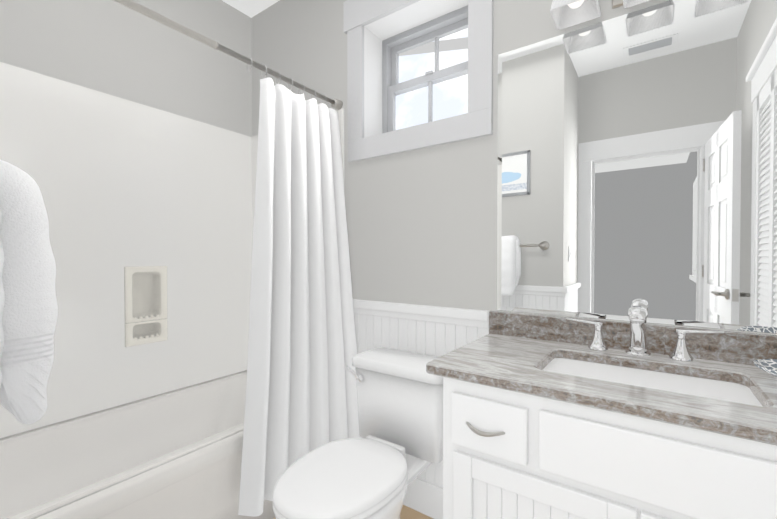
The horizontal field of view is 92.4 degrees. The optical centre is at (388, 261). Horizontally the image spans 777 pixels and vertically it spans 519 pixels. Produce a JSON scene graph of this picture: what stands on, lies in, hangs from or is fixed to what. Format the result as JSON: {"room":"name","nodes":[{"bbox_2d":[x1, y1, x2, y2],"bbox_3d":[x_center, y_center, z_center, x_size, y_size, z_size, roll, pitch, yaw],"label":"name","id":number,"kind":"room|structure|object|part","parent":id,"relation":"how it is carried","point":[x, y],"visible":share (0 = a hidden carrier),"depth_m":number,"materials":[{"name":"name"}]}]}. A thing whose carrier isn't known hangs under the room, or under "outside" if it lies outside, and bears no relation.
{"room":"bathroom","nodes":[
{"label":"bathroom","id":0,"kind":"room"},
{"bbox_2d":[0,0,251,438],"bbox_3d":[-1.339,-0.222,1.929,0.100,2.744,1.874,1,1,35],"label":"wall","id":1,"kind":"structure","parent":0,"point":[114,48],"depth_m":1.93,"materials":[{"name":"paint"}]},
{"bbox_2d":[124,266,167,346],"bbox_3d":[-1.281,0.224,1.955,0.069,0.403,0.198,1,1,35],"label":"niche","id":2,"kind":"object","parent":1,"relation":"in","point":[145,292],"visible":1,"depth_m":1.97,"materials":[{"name":"ceramic"}]},
{"bbox_2d":[0,62,343,437],"bbox_3d":[-1.007,0.173,1.607,0.818,1.962,1.520,1,1,35],"label":"tub surround","id":3,"kind":"object","parent":1,"relation":"attached to","point":[122,183],"visible":0.54,"depth_m":1.87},
{"bbox_2d":[222,0,278,17],"bbox_3d":[-1.592,-1.584,-0.898,2.940,0.050,6.750,1,1,35],"label":"ceiling","id":4,"kind":"structure","parent":0,"point":[251,8],"depth_m":2.32,"materials":[{"name":"paint"}]},
{"bbox_2d":[274,505,433,518],"bbox_3d":[-1.592,1.210,-0.863,2.940,0.050,6.750,1,1,35],"label":"floor","id":5,"kind":"structure","parent":0,"point":[406,512],"depth_m":1.70,"materials":[{"name":"brown wood"}]},
{"bbox_2d":[0,370,274,518],"bbox_3d":[-1.015,0.930,1.622,0.779,0.448,1.502,1,1,35],"label":"bathtub","id":6,"kind":"object","parent":5,"relation":"on","point":[176,454],"visible":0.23,"depth_m":1.54,"materials":[{"name":"ceramic"}]},
{"bbox_2d":[275,347,442,518],"bbox_3d":[-0.080,0.786,1.389,0.455,0.742,0.751,1,1,35],"label":"toilet","id":7,"kind":"object","parent":5,"relation":"on","point":[400,397],"depth_m":1.49,"materials":[{"name":"ceramic"}]},
{"bbox_2d":[273,435,406,518],"bbox_3d":[-0.152,0.734,1.281,0.376,0.055,0.507,1,1,35],"label":"lid","id":8,"kind":"object","parent":7,"relation":"attached to","point":[356,478],"visible":1,"depth_m":1.21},
{"bbox_3d":[-0.148,0.482,1.612,0.081,0.067,0.027,1,1,35],"label":"toilet handle","id":9,"kind":"part","parent":7,"relation":"part of","materials":[{"name":"silver metal"}]},
{"bbox_2d":[426,311,776,518],"bbox_3d":[0.670,0.684,1.007,1.018,0.956,0.568,1,1,35],"label":"bathroom vanity","id":10,"kind":"object","parent":5,"relation":"on","point":[543,458],"depth_m":0.92,"materials":[{"name":"white wood"}]},
{"bbox_3d":[0.248,0.444,0.977,0.108,0.014,0.037,1,1,35],"label":"bathroom vanity handle","id":11,"kind":"part","parent":10,"relation":"part of","materials":[{"name":"silver metal"}]},
{"bbox_3d":[0.677,0.336,1.013,1.018,0.260,0.543,1,1,35],"label":"bathroom vanity top","id":12,"kind":"part","parent":10,"relation":"part of","materials":[{"name":"grey stone"}]},
{"bbox_2d":[567,306,723,361],"bbox_3d":[0.766,0.213,1.148,0.411,0.160,0.148,1,1,35],"label":"faucet","id":13,"kind":"object","parent":10,"relation":"on","point":[637,315],"visible":1,"depth_m":1.15,"materials":[{"name":"silver metal"}]},
{"bbox_2d":[753,359,776,376],"bbox_3d":[1.032,0.280,0.923,0.184,0.030,0.184,1,1,35],"label":"dish","id":14,"kind":"object","parent":10,"relation":"on","point":[769,366],"visible":0.98,"depth_m":0.99,"materials":[{"name":"ceramic"}]},
{"bbox_2d":[251,0,776,334],"bbox_3d":[0.248,-0.220,1.799,2.840,2.744,0.250,1,1,35],"label":"wall","id":15,"kind":"structure","parent":0,"point":[422,226],"depth_m":1.74,"materials":[{"name":"paint"}]},
{"bbox_2d":[114,0,342,109],"bbox_3d":[-0.704,-0.826,1.379,0.052,0.066,1.520,1,1,35],"label":"shower curtain rod","id":16,"kind":"object","parent":15,"relation":"attached to","point":[336,104],"visible":0.92,"depth_m":1.44,"materials":[{"name":"silver metal"}]},
{"bbox_2d":[238,77,361,516],"bbox_3d":[-0.376,0.101,1.671,0.206,1.785,0.602,1,1,35],"label":"shower curtain","id":17,"kind":"object","parent":16,"relation":"hanging from","point":[301,394],"visible":0.92,"depth_m":1.66,"materials":[{"name":"white fabric"}]},
{"bbox_2d":[343,0,492,161],"bbox_3d":[0.169,-0.937,1.817,0.813,0.833,0.252,1,1,35],"label":"window","id":18,"kind":"structure","parent":15,"relation":"in","point":[370,26],"depth_m":1.87,"materials":[{"name":"paint"}]},
{"bbox_3d":[0.220,-0.912,1.889,0.569,0.570,0.075,1,1,35],"label":"window sash","id":19,"kind":"part","parent":18,"relation":"part of","materials":[{"name":"white wood"}]},
{"bbox_2d":[353,299,488,518],"bbox_3d":[0.105,0.675,1.739,0.841,0.956,0.028,1,1,35],"label":"wainscot","id":20,"kind":"structure","parent":15,"relation":"attached to","point":[437,331],"depth_m":1.70,"materials":[{"name":"white wood"}]},
{"bbox_2d":[550,0,650,29],"bbox_3d":[0.794,-0.913,1.143,0.540,0.174,0.171,1,1,35],"label":"sconce","id":21,"kind":"object","parent":15,"relation":"attached to","point":[617,3],"depth_m":1.27,"materials":[{"name":"white glass"}]},
{"bbox_3d":[0.625,-0.885,1.241,0.136,0.115,0.136,1,1,35],"label":"vanity light sconce shade","id":22,"kind":"part","parent":21,"relation":"part of","materials":[{"name":"white glass"}]},
{"bbox_2d":[568,0,583,8],"bbox_3d":[0.625,-0.894,1.241,0.060,0.085,0.060,1,1,35],"label":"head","id":23,"kind":"object","parent":21,"relation":"attached to","point":[576,4],"visible":0.83,"depth_m":1.24},
{"bbox_3d":[0.788,-0.884,1.126,0.136,0.115,0.136,1,1,35],"label":"vanity light sconce shade","id":24,"kind":"part","parent":21,"relation":"part of","materials":[{"name":"white glass"}]},
{"bbox_2d":[497,0,776,333],"bbox_3d":[0.843,-0.314,1.216,0.988,1.026,0.007,1,1,35],"label":"mirror","id":25,"kind":"object","parent":15,"relation":"attached to","point":[637,157],"visible":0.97,"depth_m":1.21,"materials":[{"name":"clear glass"}]},
{"bbox_3d":[-1.379,-0.204,0.474,1.720,2.744,0.746,1,1,35],"label":"towel","id":26,"kind":"object","parent":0,"visible":0},
{"bbox_3d":[-0.758,-0.095,0.573,0.628,0.068,0.127,1,1,35],"label":"towel rail","id":27,"kind":"object","parent":26,"relation":"attached to","visible":0},
{"bbox_2d":[0,208,4,386],"bbox_3d":[-0.775,0.035,0.646,0.379,0.370,0.110,1,1,35],"label":"towel","id":28,"kind":"object","parent":27,"relation":"hanging from","point":[2,295],"visible":1,"depth_m":0.58,"materials":[{"name":"white fabric"}]},
{"bbox_2d":[0,160,57,423],"bbox_3d":[-0.781,0.055,0.659,0.374,0.460,0.239,1,1,35],"label":"towel","id":29,"kind":"object","parent":27,"relation":"hanging from","point":[30,309],"visible":1,"depth_m":0.61,"materials":[{"name":"white fabric"}]}
]}

